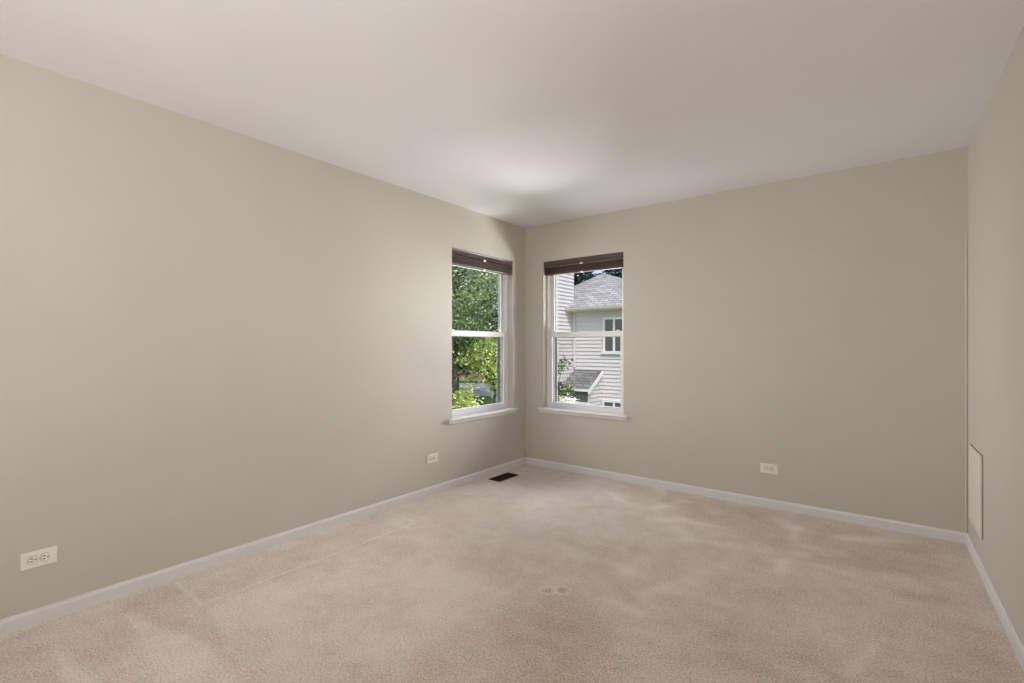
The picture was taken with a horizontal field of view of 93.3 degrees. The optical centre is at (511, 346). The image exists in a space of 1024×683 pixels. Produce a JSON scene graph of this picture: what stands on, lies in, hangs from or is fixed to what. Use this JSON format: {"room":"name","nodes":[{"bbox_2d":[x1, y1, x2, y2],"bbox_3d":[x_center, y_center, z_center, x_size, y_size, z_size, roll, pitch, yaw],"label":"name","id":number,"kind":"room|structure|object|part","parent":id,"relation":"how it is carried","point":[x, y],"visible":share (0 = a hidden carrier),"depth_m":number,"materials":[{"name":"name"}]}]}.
{"room":"empty bedroom","nodes":[
{"label":"empty bedroom","id":0,"kind":"room"},
{"bbox_2d":[0,54,524,619],"bbox_3d":[-1.715,0.004,2.707,0.139,2.460,6.186,0,0,37],"label":"wall","id":1,"kind":"structure","parent":0,"point":[214,339],"depth_m":2.61,"materials":[{"name":"beige paint"}]},
{"bbox_2d":[20,546,56,570],"bbox_3d":[-2.074,0.930,2.118,0.009,0.073,0.117,0,0,37],"label":"wall outlet","id":2,"kind":"object","parent":1,"relation":"attached to","point":[41,557],"visible":1,"depth_m":2.12,"materials":[{"name":"white plastic"}]},
{"bbox_2d":[28,556,36,563],"bbox_3d":[-2.085,0.930,2.101,0.004,0.034,0.027,0,0,37],"label":"receptacle","id":3,"kind":"object","parent":2,"relation":"attached to","point":[31,559],"depth_m":2.10,"materials":[{"name":"white plastic"}]},
{"bbox_2d":[41,552,49,560],"bbox_3d":[-2.060,0.930,2.132,0.005,0.037,0.029,0,0,38],"label":"receptacle","id":4,"kind":"object","parent":2,"relation":"attached to","point":[45,556],"depth_m":2.13,"materials":[{"name":"white plastic"}]},
{"bbox_2d":[0,457,525,635],"bbox_3d":[-1.654,1.187,2.661,0.013,0.078,5.908,0,0,37],"label":"baseboard","id":5,"kind":"structure","parent":1,"relation":"attached to","point":[11,624],"depth_m":2.65,"materials":[{"name":"white paint"}]},
{"bbox_2d":[427,453,437,463],"bbox_3d":[-0.653,0.921,3.970,0.009,0.073,0.117,0,0,37],"label":"wall outlet","id":6,"kind":"object","parent":1,"relation":"attached to","point":[431,458],"visible":1,"depth_m":3.97,"materials":[{"name":"white plastic"}]},
{"bbox_2d":[448,254,518,423],"bbox_3d":[-0.297,-0.091,4.532,0.192,1.519,0.955,0,0,37],"label":"window","id":7,"kind":"structure","parent":1,"relation":"in","point":[460,415],"depth_m":4.84,"materials":[{"name":"white plastic"}]},
{"bbox_3d":[-0.350,-0.439,4.572,0.032,0.694,0.817,0,0,38],"label":"sash","id":8,"kind":"part","parent":7,"relation":"part of","materials":[{"name":"white plastic"}]},
{"bbox_3d":[-0.319,0.236,4.549,0.030,0.756,0.817,0,0,38],"label":"sash","id":9,"kind":"part","parent":7,"relation":"part of","materials":[{"name":"white plastic"}]},
{"bbox_2d":[452,248,512,274],"bbox_3d":[-0.275,-0.776,4.515,0.061,0.148,0.853,0,0,37],"label":"window blind","id":10,"kind":"object","parent":7,"relation":"attached to","point":[484,265],"visible":0.85,"depth_m":4.47,"materials":[{"name":"brown wood"}]},
{"bbox_3d":[-0.278,-0.722,4.517,0.052,0.018,0.849,0,0,38],"label":"rail","id":11,"kind":"part","parent":10,"relation":"part of","materials":[{"name":"brown wood"}]},
{"bbox_3d":[-0.264,0.630,4.506,0.109,0.021,0.955,0,0,38],"label":"sill","id":12,"kind":"part","parent":7,"relation":"part of","materials":[{"name":"white paint"}]},
{"bbox_2d":[0,0,1023,227],"bbox_3d":[-0.303,-1.286,1.624,3.699,0.120,6.186,0,0,37],"label":"ceiling","id":13,"kind":"structure","parent":0,"point":[523,113],"depth_m":2.20,"materials":[{"name":"white paint"}]},
{"bbox_2d":[0,464,1023,682],"bbox_3d":[-0.308,1.216,1.634,3.420,0.005,5.918,0,0,37],"label":"floor","id":14,"kind":"structure","parent":0,"point":[539,574],"depth_m":2.27,"materials":[{"name":"beige carpet"}]},
{"bbox_2d":[489,472,517,481],"bbox_3d":[-0.076,1.210,4.470,0.134,0.007,0.286,0,0,37],"label":"floor vent","id":15,"kind":"object","parent":14,"relation":"in","point":[502,477],"visible":1,"depth_m":4.46,"materials":[{"name":"brown metal"}]},
{"bbox_2d":[525,147,967,532],"bbox_3d":[1.518,0.004,4.038,3.370,2.460,0.139,0,0,37],"label":"wall","id":16,"kind":"structure","parent":0,"point":[812,327],"depth_m":3.53,"materials":[{"name":"beige paint"}]},
{"bbox_2d":[538,258,627,420],"bbox_3d":[0.694,-0.091,4.652,0.953,1.519,0.192,0,0,37],"label":"window","id":17,"kind":"structure","parent":16,"relation":"in","point":[553,406],"depth_m":4.81,"materials":[{"name":"white plastic"}]},
{"bbox_3d":[0.668,0.630,4.619,0.953,0.021,0.109,0,0,38],"label":"sill","id":18,"kind":"part","parent":17,"relation":"part of","materials":[{"name":"white paint"}]},
{"bbox_2d":[544,252,622,275],"bbox_3d":[0.677,-0.776,4.630,0.851,0.148,0.061,0,0,37],"label":"window blind","id":19,"kind":"object","parent":17,"relation":"attached to","point":[582,267],"visible":0.87,"depth_m":4.59,"materials":[{"name":"brown wood"}]},
{"bbox_3d":[0.679,-0.722,4.633,0.847,0.018,0.052,0,0,38],"label":"rail","id":20,"kind":"part","parent":19,"relation":"part of","materials":[{"name":"brown wood"}]},
{"bbox_3d":[0.711,0.236,4.674,0.815,0.756,0.030,0,0,38],"label":"sash","id":21,"kind":"part","parent":17,"relation":"part of","materials":[{"name":"white plastic"}]},
{"bbox_3d":[0.734,-0.439,4.705,0.815,0.694,0.032,0,0,38],"label":"sash","id":22,"kind":"part","parent":17,"relation":"part of","materials":[{"name":"white plastic"}]},
{"bbox_2d":[525,457,966,543],"bbox_3d":[1.466,1.187,3.982,3.355,0.078,0.013,0,0,37],"label":"baseboard","id":23,"kind":"structure","parent":16,"relation":"attached to","point":[915,529],"depth_m":3.60,"materials":[{"name":"white paint"}]},
{"bbox_2d":[760,463,777,474],"bbox_3d":[1.930,0.920,3.629,0.117,0.073,0.009,0,0,37],"label":"wall outlet","id":24,"kind":"object","parent":16,"relation":"attached to","point":[764,467],"visible":1,"depth_m":3.62,"materials":[{"name":"white plastic"}]},
{"bbox_2d":[965,231,965,532],"bbox_3d":[2.792,0.221,2.970,0.005,1.854,0.004,0,0,37],"label":"trim","id":25,"kind":"structure","parent":16,"relation":"attached to","point":[965,231],"depth_m":2.97,"materials":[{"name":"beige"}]},
{"bbox_2d":[968,26,1023,645],"bbox_3d":[1.078,0.004,0.565,0.139,2.460,5.909,0,0,37],"label":"wall","id":26,"kind":"structure","parent":0,"point":[996,146],"depth_m":2.23,"materials":[{"name":"beige paint"}]},
{"bbox_2d":[969,444,982,538],"bbox_3d":[2.603,0.800,2.713,0.011,0.440,0.412,0,0,37],"label":"access panel","id":27,"kind":"object","parent":26,"relation":"attached to","point":[975,458],"visible":1,"depth_m":2.66,"materials":[{"name":"beige paint"}]},
{"bbox_2d":[965,533,1023,671],"bbox_3d":[1.017,1.187,0.611,0.013,0.078,5.908,0,0,37],"label":"baseboard","id":28,"kind":"structure","parent":26,"relation":"attached to","point":[1012,635],"depth_m":2.18,"materials":[{"name":"white paint"}]},
{"label":"outside","id":29,"kind":"structure","parent":0,"visible":0},
{"bbox_2d":[459,381,500,405],"bbox_3d":[10.393,4.314,67.653,220.000,0.200,200.000,0,0,37],"label":"ground","id":30,"kind":"structure","parent":29,"point":[488,400],"depth_m":38.19,"materials":[{"name":"green plant"}]},
{"bbox_2d":[452,325,481,381],"bbox_3d":[-2.825,1.460,23.918,3.605,5.613,3.697,0,0,37],"label":"tree","id":31,"kind":"object","parent":30,"relation":"on","point":[460,368],"visible":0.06,"depth_m":23.39,"materials":[{"name":"green plant"}]},
{"bbox_2d":[452,378,484,409],"bbox_3d":[-0.859,2.380,7.501,1.061,3.771,1.051,0,0,37],"label":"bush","id":32,"kind":"object","parent":30,"relation":"on","point":[465,402],"visible":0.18,"depth_m":7.47,"materials":[{"name":"green plant"}]},
{"bbox_2d":[452,265,497,405],"bbox_3d":[-2.124,-1.569,18.485,5.637,11.668,5.610,0,0,41],"label":"tree","id":33,"kind":"object","parent":30,"relation":"on","point":[460,317],"visible":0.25,"depth_m":17.57,"materials":[{"name":"green plant"}]},
{"bbox_2d":[452,267,497,339],"bbox_3d":[-4.122,-3.615,33.733,10.059,15.762,8.912,0,0,-27],"label":"tree","id":34,"kind":"object","parent":30,"relation":"on","point":[467,271],"visible":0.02,"depth_m":33.33,"materials":[{"name":"green plant"}]},
{"bbox_2d":[459,349,490,380],"bbox_3d":[-3.619,1.814,62.198,13.000,4.800,8.200,0,0,-4],"label":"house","id":35,"kind":"structure","parent":30,"relation":"on","point":[471,376],"depth_m":58.60,"materials":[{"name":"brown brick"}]},
{"bbox_2d":[452,329,500,402],"bbox_3d":[-0.441,1.918,9.162,1.549,4.695,1.637,0,0,21],"label":"tree","id":36,"kind":"object","parent":30,"relation":"on","point":[484,361],"visible":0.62,"depth_m":8.95,"materials":[{"name":"green plant"}]},
{"bbox_2d":[465,296,497,340],"bbox_3d":[-6.480,-4.279,96.777,11.404,17.091,11.150,0,0,-38],"label":"tree","id":37,"kind":"object","parent":30,"relation":"on","point":[491,330],"visible":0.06,"depth_m":95.72,"materials":[{"name":"green plant"}]},
{"bbox_2d":[482,315,500,389],"bbox_3d":[0.145,-3.172,47.786,6.188,15.763,6.030,0,0,-44],"label":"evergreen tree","id":38,"kind":"object","parent":30,"relation":"on","point":[496,315],"visible":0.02,"depth_m":47.53,"materials":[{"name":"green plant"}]},
{"bbox_2d":[558,355,576,402],"bbox_3d":[1.160,2.237,11.942,0.868,4.056,1.026,0,0,37],"label":"tree","id":39,"kind":"object","parent":30,"relation":"on","point":[568,389],"visible":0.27,"depth_m":11.98,"materials":[{"name":"green plant"}]},
{"bbox_2d":[558,378,579,403],"bbox_3d":[1.126,2.482,10.850,1.481,3.525,1.384,0,0,37],"label":"shrub","id":40,"kind":"object","parent":30,"relation":"on","point":[561,399],"visible":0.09,"depth_m":10.80,"materials":[{"name":"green plant"}]},
{"bbox_2d":[574,271,596,285],"bbox_3d":[4.742,-3.874,34.062,5.545,16.633,5.941,0,0,37],"label":"evergreen tree","id":41,"kind":"object","parent":30,"relation":"on","point":[582,277],"visible":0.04,"depth_m":33.41,"materials":[{"name":"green plant"}]},
{"bbox_2d":[557,273,621,406],"bbox_3d":[8.767,-0.446,17.033,13.950,9.320,12.700,0,0,37],"label":"house","id":42,"kind":"structure","parent":30,"relation":"on","point":[593,304],"depth_m":14.93,"materials":[{"name":"plastic"}]},
{"bbox_3d":[1.897,1.509,14.634,0.930,0.330,0.070,0,0,38],"label":"dark panel","id":43,"kind":"part","parent":42,"relation":"part of","materials":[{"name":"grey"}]},
{"bbox_3d":[2.942,2.314,14.706,0.290,1.210,0.008,0,0,38],"label":"pane","id":44,"kind":"part","parent":42,"relation":"part of","materials":[{"name":"clear glass"}]},
{"bbox_3d":[2.953,-0.331,14.697,0.260,0.960,0.008,0,0,38],"label":"pane","id":45,"kind":"part","parent":42,"relation":"part of","materials":[{"name":"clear glass"}]},
{"bbox_3d":[3.215,-0.331,14.496,0.260,0.960,0.008,0,0,38],"label":"pane","id":46,"kind":"part","parent":42,"relation":"part of","materials":[{"name":"clear glass"}]},
{"bbox_2d":[597,268,621,277],"bbox_3d":[8.654,-4.697,40.030,5.819,18.621,5.920,0,0,18],"label":"evergreen tree","id":47,"kind":"object","parent":30,"relation":"on","point":[619,274],"visible":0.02,"depth_m":39.40,"materials":[{"name":"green plant"}]},
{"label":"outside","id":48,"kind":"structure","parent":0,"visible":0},
{"bbox_2d":[459,383,500,395],"bbox_3d":[-13.186,4.199,47.176,99.906,0.030,13.986,0,0,-4],"label":"street","id":49,"kind":"structure","parent":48,"point":[482,392],"depth_m":46.68,"materials":[{"name":"grey asphalt"}]}
]}

